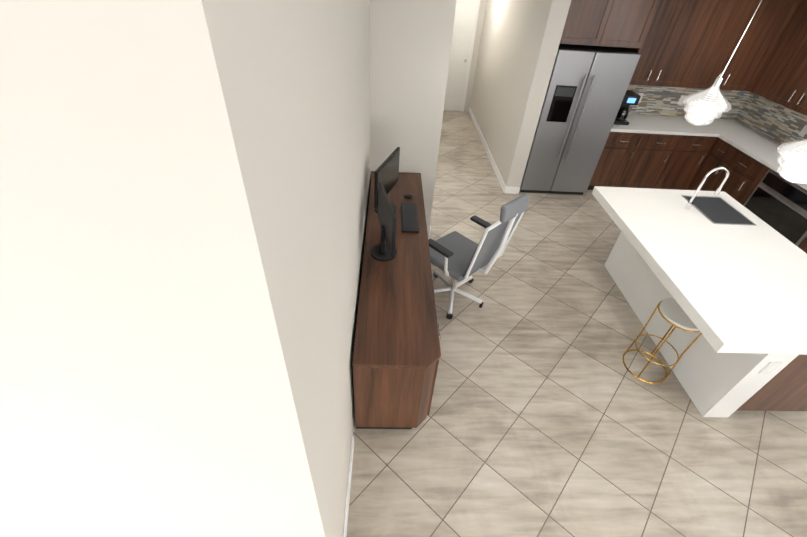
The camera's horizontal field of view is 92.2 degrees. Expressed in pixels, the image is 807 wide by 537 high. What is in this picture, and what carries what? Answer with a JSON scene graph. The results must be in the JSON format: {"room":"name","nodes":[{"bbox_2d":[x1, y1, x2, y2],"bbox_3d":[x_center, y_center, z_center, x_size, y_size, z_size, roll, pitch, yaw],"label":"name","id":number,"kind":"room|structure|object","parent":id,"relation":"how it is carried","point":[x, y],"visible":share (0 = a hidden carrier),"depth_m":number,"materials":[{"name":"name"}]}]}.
{"room":"kitchen","nodes":[
{"label":"kitchen","id":0,"kind":"room"},
{"bbox_2d":[0,0,275,536],"bbox_3d":[-1.919,0.518,1.080,2.970,2.780,0.150,2,40,-3],"label":"wall","id":1,"kind":"structure","parent":0,"point":[108,428],"depth_m":0.74,"materials":[{"name":"paint"}]},
{"bbox_2d":[16,0,371,536],"bbox_3d":[-0.358,-0.466,2.390,0.150,2.780,3.370,2,40,-3],"label":"wall","id":2,"kind":"structure","parent":0,"point":[184,192],"depth_m":0.64,"materials":[{"name":"paint"}]},
{"bbox_2d":[343,436,353,536],"bbox_3d":[-0.328,1.382,2.275,0.014,0.100,0.780,2,40,-3],"label":"baseboard","id":3,"kind":"structure","parent":2,"relation":"attached to","point":[352,440],"depth_m":2.31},
{"bbox_2d":[372,0,455,235],"bbox_3d":[0.045,-1.495,3.656,0.650,2.780,0.119,2,40,-3],"label":"wall","id":4,"kind":"structure","parent":0,"point":[412,39],"depth_m":3.44,"materials":[{"name":"paint"}]},
{"bbox_2d":[448,0,483,111],"bbox_3d":[0.919,-4.364,7.162,0.990,2.780,0.150,2,40,-3],"label":"wall","id":5,"kind":"structure","parent":0,"point":[476,48],"depth_m":7.32,"materials":[{"name":"paint"}]},
{"bbox_2d":[444,0,479,111],"bbox_3d":[0.897,-4.022,7.297,0.800,2.080,0.078,2,40,-3],"label":"hall door","id":6,"kind":"structure","parent":5,"relation":"in","point":[464,27],"depth_m":7.31,"materials":[{"name":"white wood"}]},
{"bbox_2d":[468,0,570,189],"bbox_3d":[1.553,-3.254,5.888,0.195,2.780,3.550,2,40,-3],"label":"wall","id":7,"kind":"structure","parent":0,"point":[520,39],"depth_m":5.19,"materials":[{"name":"paint"}]},
{"bbox_2d":[468,107,507,192],"bbox_3d":[1.379,-2.178,6.678,0.017,0.100,3.414,2,40,-3],"label":"baseboard","id":8,"kind":"structure","parent":7,"relation":"attached to","point":[500,179],"depth_m":6.24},
{"bbox_2d":[560,0,619,45],"bbox_3d":[1.991,-2.974,4.377,0.548,0.695,0.636,2,40,-3],"label":"upper cabinet","id":9,"kind":"object","parent":7,"relation":"attached to","point":[588,22],"depth_m":4.22,"materials":[{"name":"brown wood"}]},
{"bbox_2d":[604,0,659,51],"bbox_3d":[2.424,-2.960,4.398,0.548,0.695,0.636,2,40,-3],"label":"upper cabinet","id":10,"kind":"object","parent":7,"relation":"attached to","point":[634,19],"depth_m":4.25,"materials":[{"name":"brown wood"}]},
{"bbox_2d":[628,0,731,87],"bbox_3d":[3.155,-2.859,4.687,0.943,1.142,0.346,2,40,-3],"label":"upper cabinet","id":11,"kind":"object","parent":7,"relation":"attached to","point":[683,48],"depth_m":4.62,"materials":[{"name":"brown wood"}]},
{"bbox_2d":[688,0,795,91],"bbox_3d":[3.988,-2.833,4.727,0.957,1.143,0.346,2,40,-3],"label":"upper cabinet","id":12,"kind":"object","parent":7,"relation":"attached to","point":[766,21],"depth_m":4.64,"materials":[{"name":"brown wood"}]},
{"bbox_2d":[744,0,806,99],"bbox_3d":[4.597,-2.594,4.492,0.406,1.143,0.378,2,40,-3],"label":"upper cabinet","id":13,"kind":"object","parent":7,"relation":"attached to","point":[792,34],"depth_m":4.58,"materials":[{"name":"brown wood"}]},
{"bbox_2d":[768,40,806,119],"bbox_3d":[4.636,-2.227,4.056,0.346,1.143,0.878,2,40,-3],"label":"upper cabinet","id":14,"kind":"object","parent":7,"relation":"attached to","point":[791,93],"depth_m":4.41,"materials":[{"name":"brown wood"}]},
{"bbox_2d":[347,111,806,536],"bbox_3d":[0.618,0.693,3.335,8.560,0.100,12.500,2,40,-3],"label":"floor","id":15,"kind":"structure","parent":0,"point":[550,415],"depth_m":2.79,"materials":[{"name":"tile"}]},
{"bbox_2d":[352,171,440,428],"bbox_3d":[-0.057,0.078,3.318,0.533,0.790,2.375,2,40,-3],"label":"desk","id":16,"kind":"object","parent":15,"relation":"on","point":[397,354],"visible":1,"depth_m":2.48,"materials":[{"name":"brown wood"}]},
{"bbox_2d":[371,180,396,260],"bbox_3d":[-0.136,-0.298,2.776,0.200,0.470,0.520,-6,41,-12],"label":"monitor","id":17,"kind":"object","parent":16,"relation":"on","point":[383,251],"visible":0.98,"depth_m":2.75,"materials":[{"name":"black plastic"}]},
{"bbox_2d":[374,147,399,212],"bbox_3d":[-0.146,-0.702,3.259,0.200,0.470,0.520,15,41,13],"label":"monitor","id":18,"kind":"object","parent":16,"relation":"on","point":[387,172],"visible":0.58,"depth_m":3.18,"materials":[{"name":"black plastic"}]},
{"bbox_2d":[401,194,418,232],"bbox_3d":[0.052,-0.495,3.372,0.140,0.030,0.600,2,40,-3],"label":"keyboard","id":19,"kind":"object","parent":16,"relation":"on","point":[409,215],"visible":0.98,"depth_m":3.29,"materials":[{"name":"black plastic"}]},
{"bbox_2d":[428,194,528,318],"bbox_3d":[0.540,-0.175,3.325,0.650,1.235,0.750,-29,50,-33],"label":"office chair","id":20,"kind":"object","parent":15,"relation":"on","point":[456,256],"visible":1,"depth_m":3.21,"materials":[{"name":"grey fabric"}]},
{"bbox_2d":[520,44,640,194],"bbox_3d":[2.134,-1.929,5.134,0.935,1.780,0.766,2,40,-3],"label":"fridge","id":21,"kind":"object","parent":15,"relation":"on","point":[588,85],"visible":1,"depth_m":4.75,"materials":[{"name":"silver metal"}]},
{"bbox_2d":[587,132,651,189],"bbox_3d":[2.881,-1.620,5.530,0.554,0.880,0.636,2,40,-3],"label":"base cabinet","id":22,"kind":"object","parent":15,"relation":"on","point":[620,155],"depth_m":5.24,"materials":[{"name":"brown wood"}]},
{"bbox_2d":[610,112,719,135],"bbox_3d":[3.366,-1.954,5.253,1.495,0.039,0.648,2,40,-3],"label":"countertop","id":23,"kind":"structure","parent":22,"relation":"on","point":[654,125],"depth_m":5.12,"materials":[{"name":"white stone"}]},
{"bbox_2d":[614,90,640,124],"bbox_3d":[2.857,-2.099,5.061,0.210,0.370,0.263,2,40,-3],"label":"coffee maker","id":24,"kind":"object","parent":23,"relation":"on","point":[631,97],"visible":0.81,"depth_m":4.99,"materials":[{"name":"black plastic"}]},
{"bbox_2d":[628,136,675,187],"bbox_3d":[3.344,-1.605,5.552,0.608,0.880,0.636,2,40,-3],"label":"base cabinet","id":25,"kind":"object","parent":15,"relation":"on","point":[658,147],"depth_m":5.28,"materials":[{"name":"brown wood"}]},
{"bbox_2d":[622,298,701,383],"bbox_3d":[2.019,0.568,3.026,0.342,0.639,0.342,2,40,-3],"label":"stool","id":26,"kind":"object","parent":15,"relation":"on","point":[671,312],"visible":0.81,"depth_m":2.88,"materials":[{"name":"gold metal"}]},
{"bbox_2d":[651,136,715,189],"bbox_3d":[3.809,-1.571,5.551,0.559,0.880,0.697,2,40,-3],"label":"base cabinet","id":27,"kind":"object","parent":15,"relation":"on","point":[684,159],"depth_m":5.29,"materials":[{"name":"brown wood"}]},
{"bbox_2d":[604,235,806,416],"bbox_3d":[2.677,0.234,3.327,0.883,0.839,1.791,2,40,-3],"label":"kitchen island","id":28,"kind":"object","parent":15,"relation":"on","point":[717,385],"depth_m":2.86,"materials":[{"name":"white stone"}]},
{"bbox_2d":[592,187,806,354],"bbox_3d":[2.470,-0.123,3.018,1.288,0.080,1.900,2,40,-3],"label":"island countertop","id":29,"kind":"structure","parent":28,"relation":"on","point":[742,284],"depth_m":2.85,"materials":[{"name":"white stone"}]},
{"bbox_2d":[688,136,739,190],"bbox_3d":[4.370,-1.230,5.191,0.707,0.880,0.469,2,40,-3],"label":"base cabinet","id":30,"kind":"object","parent":15,"relation":"on","point":[721,154],"depth_m":5.09,"materials":[{"name":"brown wood"}]},
{"bbox_2d":[716,152,759,199],"bbox_3d":[4.403,-0.970,4.883,0.654,0.880,0.575,2,40,-3],"label":"base cabinet","id":31,"kind":"object","parent":15,"relation":"on","point":[746,166],"depth_m":4.73,"materials":[{"name":"brown wood"}]},
{"bbox_2d":[736,164,806,244],"bbox_3d":[4.415,-0.520,4.345,0.654,0.880,0.972,2,40,-3],"label":"oven","id":32,"kind":"object","parent":15,"relation":"on","point":[780,203],"depth_m":4.25,"materials":[{"name":"black glass"}]},
{"bbox_2d":[708,119,806,187],"bbox_3d":[4.434,-1.013,4.218,0.658,0.040,3.478,2,40,-3],"label":"countertop","id":33,"kind":"structure","parent":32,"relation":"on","point":[764,148],"depth_m":4.91,"materials":[{"name":"white stone"}]},
{"bbox_2d":[796,232,806,253],"bbox_3d":[4.427,-0.050,3.784,0.654,0.880,0.635,2,40,-3],"label":"base cabinet","id":34,"kind":"object","parent":15,"relation":"on","point":[802,243],"depth_m":3.99,"materials":[{"name":"brown wood"}]},
{"bbox_3d":[0.763,-1.353,1.626,8.560,0.520,12.500,2,40,-3],"label":"ceiling","id":35,"kind":"structure","parent":0,"visible":0},
{"bbox_2d":[683,0,761,125],"bbox_3d":[2.313,-1.566,2.667,0.320,1.157,0.320,2,40,-3],"label":"pendant light","id":36,"kind":"object","parent":35,"relation":"hanging from","point":[707,106],"visible":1,"depth_m":2.86,"materials":[{"name":"white glass"}]},
{"bbox_2d":[777,139,806,183],"bbox_3d":[2.348,-0.962,1.948,0.320,1.157,0.320,2,40,-3],"label":"pendant light","id":37,"kind":"object","parent":35,"relation":"hanging from","point":[792,161],"visible":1,"depth_m":2.21,"materials":[{"name":"white glass"}]}
]}

